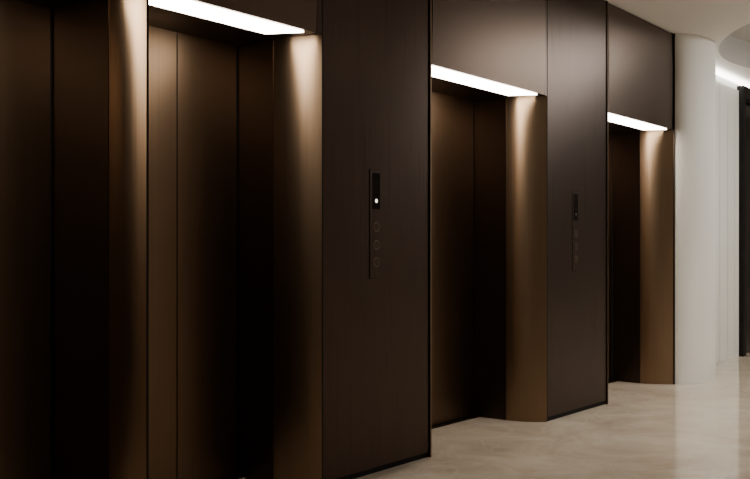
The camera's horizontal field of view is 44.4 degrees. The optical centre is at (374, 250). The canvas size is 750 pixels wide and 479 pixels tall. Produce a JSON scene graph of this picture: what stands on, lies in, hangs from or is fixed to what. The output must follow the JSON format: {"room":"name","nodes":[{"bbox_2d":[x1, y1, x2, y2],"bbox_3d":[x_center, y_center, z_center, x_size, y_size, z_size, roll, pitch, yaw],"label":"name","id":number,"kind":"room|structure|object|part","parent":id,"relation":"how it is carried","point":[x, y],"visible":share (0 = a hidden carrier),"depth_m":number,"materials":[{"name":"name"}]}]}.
{"room":"lobby","nodes":[
{"label":"lobby","id":0,"kind":"room"},
{"bbox_2d":[237,353,749,478],"bbox_3d":[3.005,1.350,5.287,6.384,0.100,18.000,0,0,39],"label":"floor","id":1,"kind":"structure","parent":0,"point":[700,430],"depth_m":6.31,"materials":[{"name":"stone"}]},
{"bbox_2d":[0,0,145,478],"bbox_3d":[-1.817,-0.410,3.695,0.732,3.420,1.652,0,0,39],"label":"elevator","id":2,"kind":"object","parent":1,"relation":"on","point":[73,72],"visible":1,"depth_m":4.31,"materials":[{"name":"brown metal"}]},
{"bbox_3d":[-1.841,0.054,4.185,0.040,2.468,0.780,0,0,39],"label":"door","id":3,"kind":"part","parent":2,"relation":"part of","materials":[{"name":"brown metal"}]},
{"bbox_2d":[149,0,321,478],"bbox_3d":[-0.891,-0.410,4.767,0.642,3.420,1.148,0,0,39],"label":"elevator","id":4,"kind":"object","parent":1,"relation":"on","point":[193,44],"visible":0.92,"depth_m":5.07,"materials":[{"name":"brown metal"}]},
{"bbox_3d":[-1.278,0.054,4.736,0.040,2.468,0.612,0,0,39],"label":"door","id":5,"kind":"part","parent":4,"relation":"part of","materials":[{"name":"brown metal"}]},
{"bbox_3d":[-0.947,0.054,5.145,0.040,2.468,0.424,0,0,39],"label":"door","id":6,"kind":"part","parent":4,"relation":"part of","materials":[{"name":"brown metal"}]},
{"bbox_2d":[149,0,303,33],"bbox_3d":[-0.760,-1.175,4.608,0.186,0.010,0.974,0,0,39],"label":"soffit light","id":7,"kind":"object","parent":4,"relation":"attached to","point":[212,10],"depth_m":4.60,"materials":[{"name":"white plastic"}]},
{"bbox_3d":[-1.120,1.296,4.892,0.090,0.008,1.054,0,0,39],"label":"sill","id":8,"kind":"part","parent":4,"relation":"part of","materials":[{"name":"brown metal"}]},
{"bbox_3d":[-0.523,-1.650,5.184,0.570,0.940,0.038,0,0,39],"label":"header trim","id":9,"kind":"part","parent":4,"relation":"part of","materials":[{"name":"brown metal"}]},
{"bbox_2d":[432,0,546,428],"bbox_3d":[0.588,-0.410,6.595,0.642,3.420,1.520,0,0,39],"label":"elevator","id":10,"kind":"object","parent":1,"relation":"on","point":[489,57],"visible":0.57,"depth_m":7.01,"materials":[{"name":"brown metal"}]},
{"bbox_3d":[0.564,0.054,7.011,0.040,2.468,0.619,0,0,39],"label":"door","id":11,"kind":"part","parent":10,"relation":"part of","materials":[{"name":"brown metal"}]},
{"bbox_3d":[0.389,1.296,6.756,0.090,0.008,1.256,0,0,39],"label":"sill","id":12,"kind":"part","parent":10,"relation":"part of","materials":[{"name":"beige stone"}]},
{"bbox_2d":[432,66,536,95],"bbox_3d":[0.720,-1.175,6.436,0.186,0.010,1.344,0,0,39],"label":"soffit light","id":13,"kind":"object","parent":10,"relation":"attached to","point":[450,73],"depth_m":6.39,"materials":[{"name":"white plastic"}]},
{"bbox_3d":[1.073,-1.650,7.155,0.570,0.940,0.038,0,0,39],"label":"header trim","id":14,"kind":"part","parent":10,"relation":"part of","materials":[{"name":"brown metal"}]},
{"bbox_2d":[606,3,672,403],"bbox_3d":[2.199,-0.410,8.583,0.642,3.420,1.482,0,0,39],"label":"elevator","id":15,"kind":"object","parent":1,"relation":"on","point":[640,52],"visible":0.59,"depth_m":8.98,"materials":[{"name":"brown metal"}]},
{"bbox_3d":[2.169,0.054,8.993,0.040,2.468,0.599,0,0,39],"label":"door","id":16,"kind":"part","parent":15,"relation":"part of","materials":[{"name":"brown metal"}]},
{"bbox_2d":[608,113,666,129],"bbox_3d":[2.330,-1.175,8.425,0.186,0.010,1.306,0,0,39],"label":"soffit light","id":17,"kind":"object","parent":15,"relation":"attached to","point":[626,119],"depth_m":8.42,"materials":[{"name":"white plastic"}]},
{"bbox_3d":[2.672,-1.650,9.129,0.570,0.940,0.038,0,0,39],"label":"header trim","id":18,"kind":"part","parent":15,"relation":"part of","materials":[{"name":"brown metal"}]},
{"bbox_2d":[737,85,745,356],"bbox_3d":[4.508,-0.370,11.421,0.160,3.340,0.095,0,0,39],"label":"frame","id":19,"kind":"object","parent":1,"relation":"on","point":[742,89],"visible":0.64,"depth_m":11.36,"materials":[{"name":"black metal"}]},
{"bbox_2d":[605,0,749,84],"bbox_3d":[3.044,-2.270,5.256,6.484,0.300,18.200,0,0,39],"label":"ceiling","id":20,"kind":"structure","parent":0,"point":[726,23],"depth_m":8.46,"materials":[{"name":"paint"}]},
{"bbox_2d":[716,70,749,89],"bbox_3d":[4.577,-2.050,11.554,0.180,0.140,6.080,0,0,39],"label":"light","id":21,"kind":"object","parent":20,"relation":"attached to","point":[722,78],"visible":0.07,"depth_m":11.11,"materials":[{"name":"white plastic"}]},
{"bbox_2d":[675,33,715,383],"bbox_3d":[3.174,-0.410,9.353,0.470,3.420,0.900,0,0,39],"label":"column","id":22,"kind":"structure","parent":0,"point":[695,55],"depth_m":9.01,"materials":[{"name":"white paint"}]},
{"bbox_2d":[673,33,674,383],"bbox_3d":[2.676,-0.410,9.165,0.632,3.420,0.018,0,0,39],"label":"trim","id":23,"kind":"structure","parent":22,"relation":"attached to","point":[673,33],"depth_m":8.96,"materials":[{"name":"brown metal"}]},
{"bbox_2d":[716,81,738,361],"bbox_3d":[3.552,-0.340,10.300,0.125,3.280,2.840,0,0,39],"label":"wall","id":24,"kind":"structure","parent":0,"point":[727,98],"depth_m":11.01,"materials":[{"name":"white paint"}]},
{"bbox_2d":[746,87,749,352],"bbox_3d":[5.228,-0.370,12.263,0.220,3.340,2.120,0,0,39],"label":"door","id":25,"kind":"structure","parent":24,"relation":"in","point":[747,88],"depth_m":11.71,"materials":[{"name":"brown metal"}]},
{"bbox_3d":[4.841,-0.295,11.849,0.020,3.190,0.990,0,0,39],"label":"left glass pane","id":26,"kind":"part","parent":25,"relation":"part of","materials":[{"name":"black glass"}]},
{"bbox_3d":[-1.383,-0.410,4.861,0.100,3.420,11.815,0,0,39],"label":"wall","id":27,"kind":"structure","parent":0,"visible":0},
{"bbox_2d":[146,0,148,478],"bbox_3d":[-1.289,-0.410,4.340,0.702,3.420,0.010,0,0,39],"label":"trim","id":28,"kind":"structure","parent":27,"relation":"attached to","point":[147,1],"depth_m":4.12,"materials":[{"name":"brown metal"}]},
{"bbox_2d":[237,0,431,478],"bbox_3d":[-0.238,-0.410,5.631,0.710,3.420,1.013,0,0,39],"label":"cladding","id":29,"kind":"object","parent":27,"relation":"attached to","point":[377,54],"visible":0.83,"depth_m":5.39,"materials":[{"name":"brown wood"}]},
{"bbox_2d":[369,169,381,278],"bbox_3d":[0.007,-0.158,5.380,0.007,0.640,0.120,0,0,39],"label":"panel","id":30,"kind":"object","parent":29,"relation":"attached to","point":[375,175],"visible":1,"depth_m":5.37,"materials":[{"name":"brown metal"}]},
{"bbox_2d":[547,0,607,420],"bbox_3d":[1.371,-0.410,7.619,0.710,3.420,1.054,0,0,39],"label":"cladding","id":31,"kind":"object","parent":27,"relation":"attached to","point":[577,30],"visible":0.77,"depth_m":7.38,"materials":[{"name":"brown wood"}]},
{"bbox_2d":[572,191,578,270],"bbox_3d":[1.605,-0.158,7.354,0.007,0.640,0.120,0,0,39],"label":"panel","id":32,"kind":"object","parent":31,"relation":"attached to","point":[575,194],"visible":1,"depth_m":7.35,"materials":[{"name":"brown metal"}]}
]}

